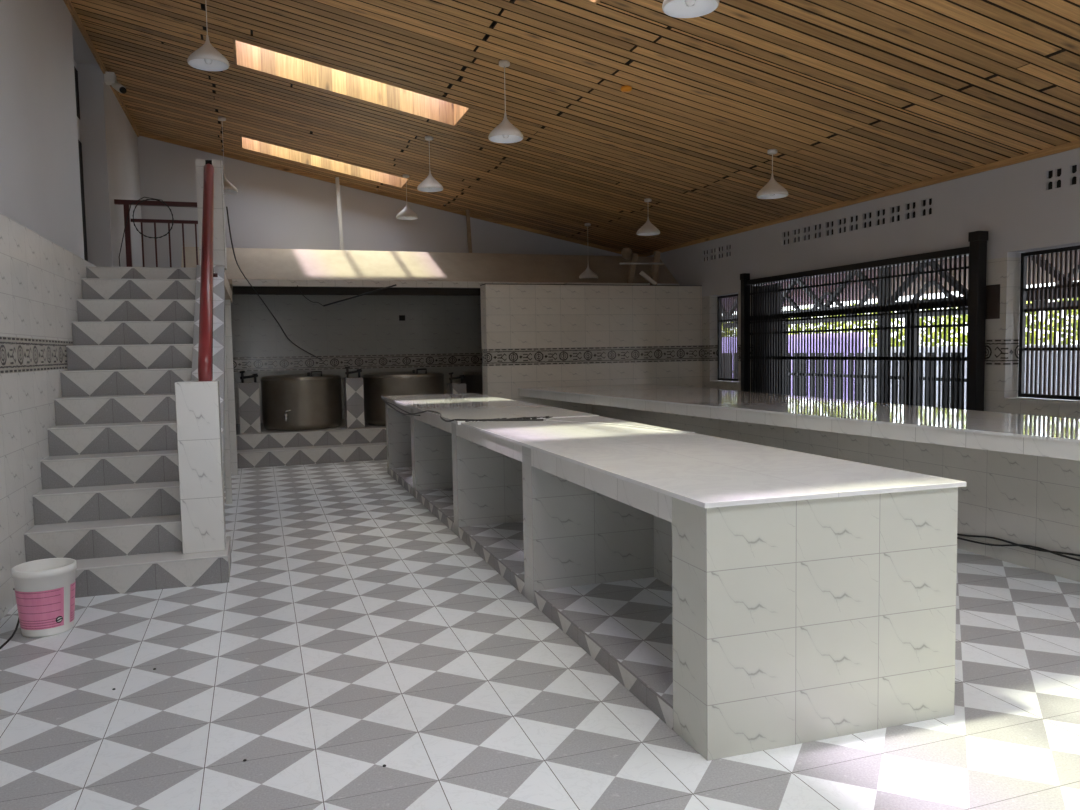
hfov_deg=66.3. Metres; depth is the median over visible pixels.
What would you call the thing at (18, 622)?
cable
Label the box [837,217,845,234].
block
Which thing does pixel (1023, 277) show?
window
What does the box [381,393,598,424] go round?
countertop
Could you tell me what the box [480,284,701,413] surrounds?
wall
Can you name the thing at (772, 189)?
pendant lamp
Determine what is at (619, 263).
pipe
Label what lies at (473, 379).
kettle
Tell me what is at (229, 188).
pendant lamp
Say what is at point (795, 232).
block
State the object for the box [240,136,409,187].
rooflight
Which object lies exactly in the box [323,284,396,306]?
hanging rod
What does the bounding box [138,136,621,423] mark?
wall
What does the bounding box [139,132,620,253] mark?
trim
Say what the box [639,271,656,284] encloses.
timber offcut
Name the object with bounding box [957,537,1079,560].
cable
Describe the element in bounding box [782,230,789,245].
block
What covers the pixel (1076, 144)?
trim
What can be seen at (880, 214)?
block
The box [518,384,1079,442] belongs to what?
countertop
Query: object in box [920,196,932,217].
block
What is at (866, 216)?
block
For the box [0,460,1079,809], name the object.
floor
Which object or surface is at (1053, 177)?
block
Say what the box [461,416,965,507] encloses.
countertop
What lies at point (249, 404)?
pier
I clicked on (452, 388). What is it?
pier
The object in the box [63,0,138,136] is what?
trim
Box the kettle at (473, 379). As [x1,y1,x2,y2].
[462,370,482,394]
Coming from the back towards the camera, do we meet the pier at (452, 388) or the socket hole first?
the socket hole
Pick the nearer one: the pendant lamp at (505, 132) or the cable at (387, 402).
the pendant lamp at (505, 132)
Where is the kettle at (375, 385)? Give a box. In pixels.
[362,368,443,425]
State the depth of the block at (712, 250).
12.95 m
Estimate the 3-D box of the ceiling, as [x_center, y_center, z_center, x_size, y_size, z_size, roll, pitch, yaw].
[1.019,-2.925,4.792,8.400,1.718,19.485,-2,4,-19]
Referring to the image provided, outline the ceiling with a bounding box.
[70,0,1079,254]
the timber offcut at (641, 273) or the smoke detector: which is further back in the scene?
the timber offcut at (641, 273)
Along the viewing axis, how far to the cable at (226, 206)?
10.43 m
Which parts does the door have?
transom panel, panel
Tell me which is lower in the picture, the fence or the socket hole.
the fence
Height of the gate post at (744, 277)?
2.570 m
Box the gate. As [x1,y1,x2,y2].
[747,246,969,409]
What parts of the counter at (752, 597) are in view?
tape roll strip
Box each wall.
[0,0,142,266]
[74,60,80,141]
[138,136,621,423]
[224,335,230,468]
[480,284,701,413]
[647,148,1079,418]
[727,332,1079,409]
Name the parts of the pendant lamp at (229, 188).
lamp shade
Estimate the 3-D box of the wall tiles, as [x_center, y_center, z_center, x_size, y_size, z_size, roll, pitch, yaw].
[-2.080,0.254,1.390,0.100,2.440,14.720,-2,4,-19]
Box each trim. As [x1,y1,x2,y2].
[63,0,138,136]
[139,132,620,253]
[232,279,678,287]
[233,286,479,295]
[480,283,701,285]
[638,140,1079,256]
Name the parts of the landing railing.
post, rail, rail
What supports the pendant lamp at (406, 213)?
hanging from the ceiling
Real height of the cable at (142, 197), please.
1.095 m
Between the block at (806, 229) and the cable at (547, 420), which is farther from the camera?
the block at (806, 229)
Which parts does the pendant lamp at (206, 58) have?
lamp shade, bulb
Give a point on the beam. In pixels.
(255, 263)
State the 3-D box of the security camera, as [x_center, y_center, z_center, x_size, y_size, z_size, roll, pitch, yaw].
[-5.045,-3.820,9.836,0.242,0.257,0.218,-2,4,-19]
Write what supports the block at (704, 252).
attached to the wall at (1012, 203)
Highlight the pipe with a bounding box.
[619,263,663,263]
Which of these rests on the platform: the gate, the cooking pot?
the cooking pot
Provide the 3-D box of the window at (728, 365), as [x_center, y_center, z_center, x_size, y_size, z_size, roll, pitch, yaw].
[2.973,-1.036,12.790,0.050,1.330,0.780,-2,4,-19]
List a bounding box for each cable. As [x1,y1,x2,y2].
[0,588,19,648]
[119,197,173,266]
[226,206,321,359]
[381,398,543,421]
[387,402,419,415]
[547,420,694,432]
[957,533,1079,556]
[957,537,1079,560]
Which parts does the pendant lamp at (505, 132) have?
cord, lamp shade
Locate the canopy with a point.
(967, 257)
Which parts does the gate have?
panel, gate rail, gate frame rail, gate rail, gate rail, gate rail, gate rail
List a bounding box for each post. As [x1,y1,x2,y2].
[335,177,343,249]
[466,210,471,252]
[740,273,749,391]
[967,231,988,410]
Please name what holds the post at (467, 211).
on the beam
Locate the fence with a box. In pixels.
[722,352,966,408]
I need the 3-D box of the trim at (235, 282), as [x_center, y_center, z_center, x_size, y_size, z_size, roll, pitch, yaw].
[-1.014,-1.873,12.895,7.100,0.094,0.100,-2,4,-19]
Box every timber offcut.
[627,253,637,282]
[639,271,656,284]
[650,251,660,284]
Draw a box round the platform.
[236,419,386,467]
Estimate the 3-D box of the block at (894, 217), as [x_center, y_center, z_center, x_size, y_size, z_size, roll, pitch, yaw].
[3.990,-2.138,9.260,0.038,0.195,0.170,-2,4,-19]
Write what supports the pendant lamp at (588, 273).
hanging from the ceiling
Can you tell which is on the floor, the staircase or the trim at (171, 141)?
the staircase
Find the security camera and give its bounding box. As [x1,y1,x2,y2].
[104,71,126,93]
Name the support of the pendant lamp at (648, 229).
hanging from the ceiling
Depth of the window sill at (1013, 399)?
7.58 m
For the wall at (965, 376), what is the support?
on the ground
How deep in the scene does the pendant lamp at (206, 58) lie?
6.81 m
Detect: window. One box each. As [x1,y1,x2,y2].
[717,294,737,380]
[1018,245,1079,399]
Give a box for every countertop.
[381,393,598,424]
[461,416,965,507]
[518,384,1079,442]
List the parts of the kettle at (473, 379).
lid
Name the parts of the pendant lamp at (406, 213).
lamp shade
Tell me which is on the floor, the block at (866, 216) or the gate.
the gate
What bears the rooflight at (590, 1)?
attached to the ceiling
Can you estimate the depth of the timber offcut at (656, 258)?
13.24 m
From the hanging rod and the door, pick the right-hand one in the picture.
the hanging rod
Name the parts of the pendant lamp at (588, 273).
lamp shade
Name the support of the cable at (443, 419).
on the counter at (752, 597)
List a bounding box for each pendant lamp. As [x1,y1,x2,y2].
[187,0,228,70]
[218,116,237,193]
[396,174,417,219]
[417,136,442,191]
[488,60,522,142]
[579,223,597,278]
[636,198,659,235]
[662,0,718,17]
[756,149,787,198]
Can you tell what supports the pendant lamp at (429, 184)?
hanging from the ceiling
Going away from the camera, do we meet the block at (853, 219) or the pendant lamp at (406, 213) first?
the block at (853, 219)
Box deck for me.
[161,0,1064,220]
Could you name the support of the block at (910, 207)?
attached to the wall at (1012, 203)
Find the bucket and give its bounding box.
[11,558,76,637]
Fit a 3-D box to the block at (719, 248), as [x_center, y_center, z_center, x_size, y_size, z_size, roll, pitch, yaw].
[2.794,-2.351,12.744,0.038,0.195,0.170,-2,4,-19]
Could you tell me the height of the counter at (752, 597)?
0.989 m
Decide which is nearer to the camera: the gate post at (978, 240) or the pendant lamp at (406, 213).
the gate post at (978, 240)
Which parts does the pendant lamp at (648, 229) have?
lamp shade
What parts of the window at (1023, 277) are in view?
rail, rail, rail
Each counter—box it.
[381,393,965,760]
[518,384,1079,581]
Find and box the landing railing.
[114,199,197,267]
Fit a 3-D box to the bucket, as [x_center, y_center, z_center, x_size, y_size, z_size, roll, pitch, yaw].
[-2.778,1.082,4.653,0.314,0.376,0.314,-2,4,-19]
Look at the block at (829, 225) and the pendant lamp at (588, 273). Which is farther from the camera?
the pendant lamp at (588, 273)
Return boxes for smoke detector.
[620,85,631,91]
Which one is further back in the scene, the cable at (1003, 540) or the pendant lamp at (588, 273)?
the pendant lamp at (588, 273)
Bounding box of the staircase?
[24,159,237,597]
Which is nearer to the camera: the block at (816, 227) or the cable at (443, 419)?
the cable at (443, 419)
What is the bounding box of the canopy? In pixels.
[727,245,1079,402]
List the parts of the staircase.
newel post, handrail, head post, rail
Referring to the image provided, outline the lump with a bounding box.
[621,247,631,258]
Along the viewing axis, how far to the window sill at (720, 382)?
12.79 m
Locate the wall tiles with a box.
[0,213,94,619]
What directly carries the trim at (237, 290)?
attached to the beam
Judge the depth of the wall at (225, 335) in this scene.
11.08 m
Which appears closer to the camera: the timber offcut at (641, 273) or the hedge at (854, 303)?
the timber offcut at (641, 273)
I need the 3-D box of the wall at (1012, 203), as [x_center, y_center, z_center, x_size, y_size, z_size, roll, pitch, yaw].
[5.133,-0.667,6.342,0.232,3.360,19.500,-2,4,-19]
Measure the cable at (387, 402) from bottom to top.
0.043 m
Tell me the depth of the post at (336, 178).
13.31 m
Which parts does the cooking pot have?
lid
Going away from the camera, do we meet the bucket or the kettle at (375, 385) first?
the bucket
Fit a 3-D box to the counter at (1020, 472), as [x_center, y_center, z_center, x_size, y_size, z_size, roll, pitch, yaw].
[2.470,0.494,7.654,2.190,0.962,10.790,-2,4,-19]
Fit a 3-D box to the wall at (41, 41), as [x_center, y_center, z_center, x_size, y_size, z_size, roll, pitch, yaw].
[-3.138,-1.160,3.472,0.450,5.020,19.500,-2,4,-19]
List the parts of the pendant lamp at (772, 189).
lamp shade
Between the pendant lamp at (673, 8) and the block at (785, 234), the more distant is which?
the block at (785, 234)
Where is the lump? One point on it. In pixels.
(626, 252)
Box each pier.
[238,371,260,432]
[343,366,364,427]
[447,372,465,393]
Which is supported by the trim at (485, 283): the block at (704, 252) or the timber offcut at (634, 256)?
the timber offcut at (634, 256)
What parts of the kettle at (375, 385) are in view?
lid, lid handle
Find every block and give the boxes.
[702,249,707,261]
[710,247,715,260]
[717,246,722,258]
[725,244,730,257]
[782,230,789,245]
[792,228,799,243]
[802,225,809,241]
[813,223,820,239]
[825,220,833,236]
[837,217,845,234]
[849,214,857,231]
[862,211,871,228]
[875,207,885,226]
[889,204,900,223]
[904,200,915,220]
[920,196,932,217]
[1045,166,1062,191]
[1068,162,1079,186]
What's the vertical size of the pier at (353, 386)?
0.908 m
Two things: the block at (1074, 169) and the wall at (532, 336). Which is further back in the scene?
the wall at (532, 336)
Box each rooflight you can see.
[233,39,470,126]
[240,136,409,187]
[584,0,600,3]
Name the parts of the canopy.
canopy post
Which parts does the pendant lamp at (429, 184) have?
lamp shade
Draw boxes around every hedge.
[727,303,903,346]
[894,296,1077,346]
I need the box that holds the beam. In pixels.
[181,247,678,291]
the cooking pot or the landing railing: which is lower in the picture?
the cooking pot
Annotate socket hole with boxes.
[399,315,404,320]
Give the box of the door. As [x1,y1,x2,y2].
[74,66,87,260]
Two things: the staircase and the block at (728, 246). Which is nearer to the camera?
the staircase
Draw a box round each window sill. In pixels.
[708,381,737,383]
[1002,397,1079,405]
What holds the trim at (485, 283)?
on the wall at (532, 336)
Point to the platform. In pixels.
(265, 448)
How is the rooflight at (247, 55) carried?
attached to the ceiling
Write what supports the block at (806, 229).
attached to the wall at (1012, 203)
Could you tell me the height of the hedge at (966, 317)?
2.666 m

